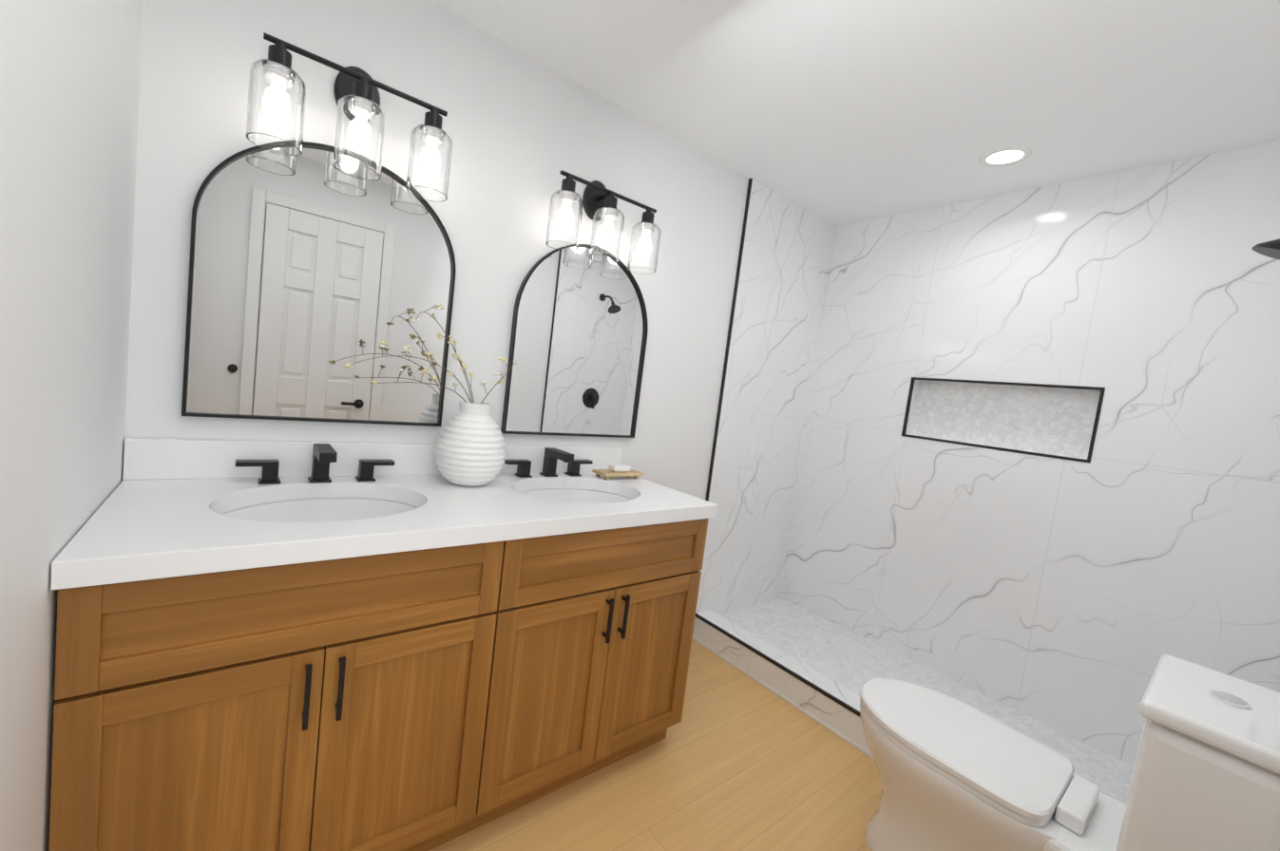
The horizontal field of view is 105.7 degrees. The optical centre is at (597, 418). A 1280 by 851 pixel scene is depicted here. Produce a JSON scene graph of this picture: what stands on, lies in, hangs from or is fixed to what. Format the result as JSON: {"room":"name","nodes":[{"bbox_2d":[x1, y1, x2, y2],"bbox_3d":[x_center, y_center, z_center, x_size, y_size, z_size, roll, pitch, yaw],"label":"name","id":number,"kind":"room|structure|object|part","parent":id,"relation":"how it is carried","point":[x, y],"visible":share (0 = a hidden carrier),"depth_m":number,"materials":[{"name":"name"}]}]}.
{"room":"bathroom","nodes":[
{"label":"bathroom","id":0,"kind":"room"},
{"bbox_2d":[0,0,143,850],"bbox_3d":[-0.621,-0.002,0.382,0.100,2.335,1.870,4,5,-36],"label":"wall","id":1,"kind":"structure","parent":0,"point":[69,84],"depth_m":0.71,"materials":[{"name":"white paint"}]},
{"bbox_2d":[122,438,622,479],"bbox_3d":[-0.521,0.136,1.628,1.549,0.100,0.020,4,5,-36],"label":"backsplash","id":2,"kind":"structure","parent":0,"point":[143,459],"depth_m":1.35,"materials":[{"name":"white stone"}]},
{"bbox_2d":[122,0,752,501],"bbox_3d":[0.041,-0.051,2.077,3.172,2.335,0.114,4,5,-36],"label":"wall","id":3,"kind":"structure","parent":0,"point":[520,129],"depth_m":1.58,"materials":[{"name":"white paint"}]},
{"bbox_2d":[181,141,456,426],"bbox_3d":[-0.741,-0.370,1.386,0.655,0.764,0.023,4,5,-36],"label":"mirror","id":4,"kind":"object","parent":3,"relation":"attached to","point":[313,271],"visible":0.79,"depth_m":1.35,"materials":[{"name":"black mirror"}]},
{"bbox_2d":[245,32,452,201],"bbox_3d":[-0.639,-0.817,1.302,0.485,0.306,0.162,4,5,-36],"label":"sconce","id":5,"kind":"object","parent":3,"relation":"attached to","point":[276,104],"visible":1,"depth_m":1.24,"materials":[{"name":"clear glass"},{"name":"matte black metal"}]},
{"bbox_2d":[500,244,648,438],"bbox_3d":[-0.051,-0.300,1.901,0.622,0.740,0.023,4,5,-36],"label":"mirror","id":6,"kind":"object","parent":3,"relation":"attached to","point":[578,338],"visible":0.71,"depth_m":1.88,"materials":[{"name":"black mirror"}]},
{"bbox_2d":[545,170,661,274],"bbox_3d":[0.030,-0.748,1.802,0.485,0.306,0.162,4,5,-36],"label":"sconce","id":7,"kind":"object","parent":3,"relation":"attached to","point":[598,201],"visible":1,"depth_m":1.75,"materials":[{"name":"clear glass"},{"name":"matte black metal"}]},
{"bbox_3d":[0.611,-0.011,2.437,0.009,2.335,0.014,4,5,-36],"label":"vanity wall edge trim","id":8,"kind":"part","parent":3,"relation":"part of","materials":[{"name":"black metal"}]},
{"bbox_2d":[695,179,837,615],"bbox_3d":[0.938,0.009,2.681,0.808,2.335,0.012,4,5,-36],"label":"shower tile","id":9,"kind":"structure","parent":3,"relation":"attached to","point":[785,271],"depth_m":2.64,"materials":[{"name":"stone"}]},
{"bbox_2d":[429,639,882,850],"bbox_3d":[0.442,1.274,1.425,3.172,0.100,1.970,4,5,-36],"label":"floor","id":10,"kind":"structure","parent":0,"point":[735,759],"depth_m":1.57,"materials":[{"name":"brown wood"}]},
{"bbox_2d":[48,514,717,850],"bbox_3d":[-0.427,0.688,1.443,1.534,0.855,0.568,4,5,-36],"label":"bathroom vanity","id":11,"kind":"object","parent":10,"relation":"on","point":[322,647],"depth_m":1.06,"materials":[{"name":"brown wood"}]},
{"bbox_2d":[50,472,718,582],"bbox_3d":[-0.373,0.242,1.418,1.549,0.045,0.558,4,5,-36],"label":"countertop","id":12,"kind":"structure","parent":11,"relation":"on","point":[143,525],"depth_m":1.10,"materials":[{"name":"white stone"}]},
{"bbox_2d":[234,441,394,483],"bbox_3d":[-0.749,0.130,1.320,0.386,0.104,0.150,4,5,-36],"label":"faucet","id":13,"kind":"object","parent":12,"relation":"on","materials":[{"name":"black metal"}]},
{"bbox_2d":[215,491,424,525],"bbox_3d":[-0.680,0.319,1.213,0.493,0.172,0.378,4,5,-36],"label":"sink","id":14,"kind":"object","parent":12,"relation":"in","point":[245,508],"depth_m":1.33,"materials":[{"name":"white ceramic"}]},
{"bbox_2d":[343,303,517,486],"bbox_3d":[-0.482,-0.071,1.452,0.511,0.544,0.222,4,5,-36],"label":"vase","id":15,"kind":"object","parent":12,"relation":"on","point":[469,449],"visible":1,"depth_m":1.46,"materials":[{"name":"white ceramic"}]},
{"bbox_2d":[502,446,592,476],"bbox_3d":[-0.146,0.168,1.766,0.366,0.104,0.150,4,5,-36],"label":"faucet","id":16,"kind":"object","parent":12,"relation":"on","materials":[{"name":"black metal"}]},
{"bbox_2d":[519,483,633,502],"bbox_3d":[-0.078,0.356,1.659,0.493,0.172,0.378,4,5,-36],"label":"sink","id":17,"kind":"object","parent":12,"relation":"in","point":[553,492],"depth_m":1.84,"materials":[{"name":"white ceramic"}]},
{"bbox_2d":[592,464,643,479],"bbox_3d":[0.084,0.209,1.927,0.195,0.050,0.088,4,5,-36],"label":"soap tray","id":18,"kind":"object","parent":12,"relation":"on","point":[619,470],"visible":1,"depth_m":1.90,"materials":[{"name":"brown wood"}]},
{"bbox_2d":[692,610,871,753],"bbox_3d":[1.062,1.198,1.865,0.120,0.130,1.746,4,5,-36],"label":"shower curb","id":19,"kind":"structure","parent":10,"relation":"on","point":[834,716],"depth_m":2.12,"materials":[{"name":"stone"}]},
{"bbox_2d":[695,612,860,717],"bbox_3d":[1.022,1.135,1.826,0.011,0.013,1.746,4,5,-36],"label":"trim","id":20,"kind":"structure","parent":19,"relation":"attached to","point":[800,678],"depth_m":2.11,"materials":[{"name":"black metal"}]},
{"bbox_2d":[691,636,874,760],"bbox_3d":[1.003,1.254,1.832,0.008,0.010,1.746,4,5,-36],"label":"trim","id":21,"kind":"structure","parent":19,"relation":"attached to","point":[850,742],"depth_m":2.07,"materials":[{"name":"white"}]},
{"bbox_2d":[720,597,1134,805],"bbox_3d":[1.376,1.242,2.102,0.670,0.080,1.746,4,5,-36],"label":"mosaic shower floor","id":22,"kind":"structure","parent":10,"relation":"on","point":[850,660],"depth_m":2.28,"materials":[{"name":"tile"}]},
{"bbox_2d":[859,654,1279,850],"bbox_3d":[1.065,0.914,1.224,0.396,0.789,0.760,4,5,-36],"label":"toilet","id":23,"kind":"object","parent":10,"relation":"on","point":[956,775],"visible":1,"depth_m":1.09,"materials":[{"name":"white ceramic"}]},
{"bbox_3d":[0.981,0.872,1.342,0.366,0.039,0.462,4,5,-36],"label":"seat lid","id":24,"kind":"part","parent":23,"relation":"part of","materials":[{"name":"white ceramic"}]},
{"bbox_3d":[0.991,1.097,1.309,0.372,0.397,0.572,4,5,-36],"label":"bowl","id":25,"kind":"part","parent":23,"relation":"part of","materials":[{"name":"white ceramic"}]},
{"bbox_3d":[1.249,0.774,0.989,0.380,0.347,0.190,4,5,-36],"label":"tank","id":26,"kind":"part","parent":23,"relation":"part of","materials":[{"name":"white ceramic"}]},
{"bbox_3d":[1.270,0.585,0.975,0.396,0.035,0.206,4,5,-36],"label":"tank lid","id":27,"kind":"part","parent":23,"relation":"part of","materials":[{"name":"white ceramic"}]},
{"bbox_2d":[430,0,1279,226],"bbox_3d":[0.725,-1.137,1.243,3.172,0.100,1.970,4,5,-36],"label":"ceiling","id":28,"kind":"structure","parent":0,"point":[839,112],"depth_m":1.54,"materials":[{"name":"white paint"}]},
{"bbox_2d":[978,146,1032,167],"bbox_3d":[1.604,-1.030,1.903,0.164,0.006,0.164,4,5,-36],"label":"recessed light","id":29,"kind":"object","parent":28,"relation":"in","point":[997,158],"visible":1,"depth_m":1.90,"materials":[{"name":"white"}]},
{"bbox_2d":[781,140,1279,765],"bbox_3d":[1.816,0.145,2.247,0.100,2.335,1.770,4,5,-36],"label":"wall","id":30,"kind":"structure","parent":0,"point":[1076,599],"depth_m":1.99,"materials":[{"name":"tile"}]},
{"bbox_2d":[901,377,1105,463],"bbox_3d":[1.797,-0.017,2.210,0.015,0.305,0.695,4,5,-36],"label":"trim","id":31,"kind":"structure","parent":30,"relation":"attached to","point":[1096,424],"depth_m":2.12,"materials":[{"name":"black metal"}]},
{"bbox_2d":[911,381,1100,459],"bbox_3d":[1.876,-0.013,2.268,0.035,0.303,0.693,4,5,-36],"label":"wall","id":32,"kind":"structure","parent":30,"relation":"attached to","point":[1054,422],"depth_m":2.22,"materials":[{"name":"tile"}]},
{"bbox_3d":[1.170,0.192,0.615,3.072,2.335,0.100,4,5,-36],"label":"wall","id":33,"kind":"structure","parent":0,"visible":0},
{"bbox_3d":[1.966,0.236,1.273,0.808,2.335,0.012,4,5,-36],"label":"wall","id":34,"kind":"structure","parent":33,"relation":"attached to","visible":0},
{"bbox_2d":[1251,238,1279,259],"bbox_3d":[2.010,-0.525,1.335,0.108,0.168,0.234,4,5,-36],"label":"shower head","id":35,"kind":"object","parent":34,"relation":"attached to","point":[1270,249],"visible":1,"depth_m":1.39}
]}

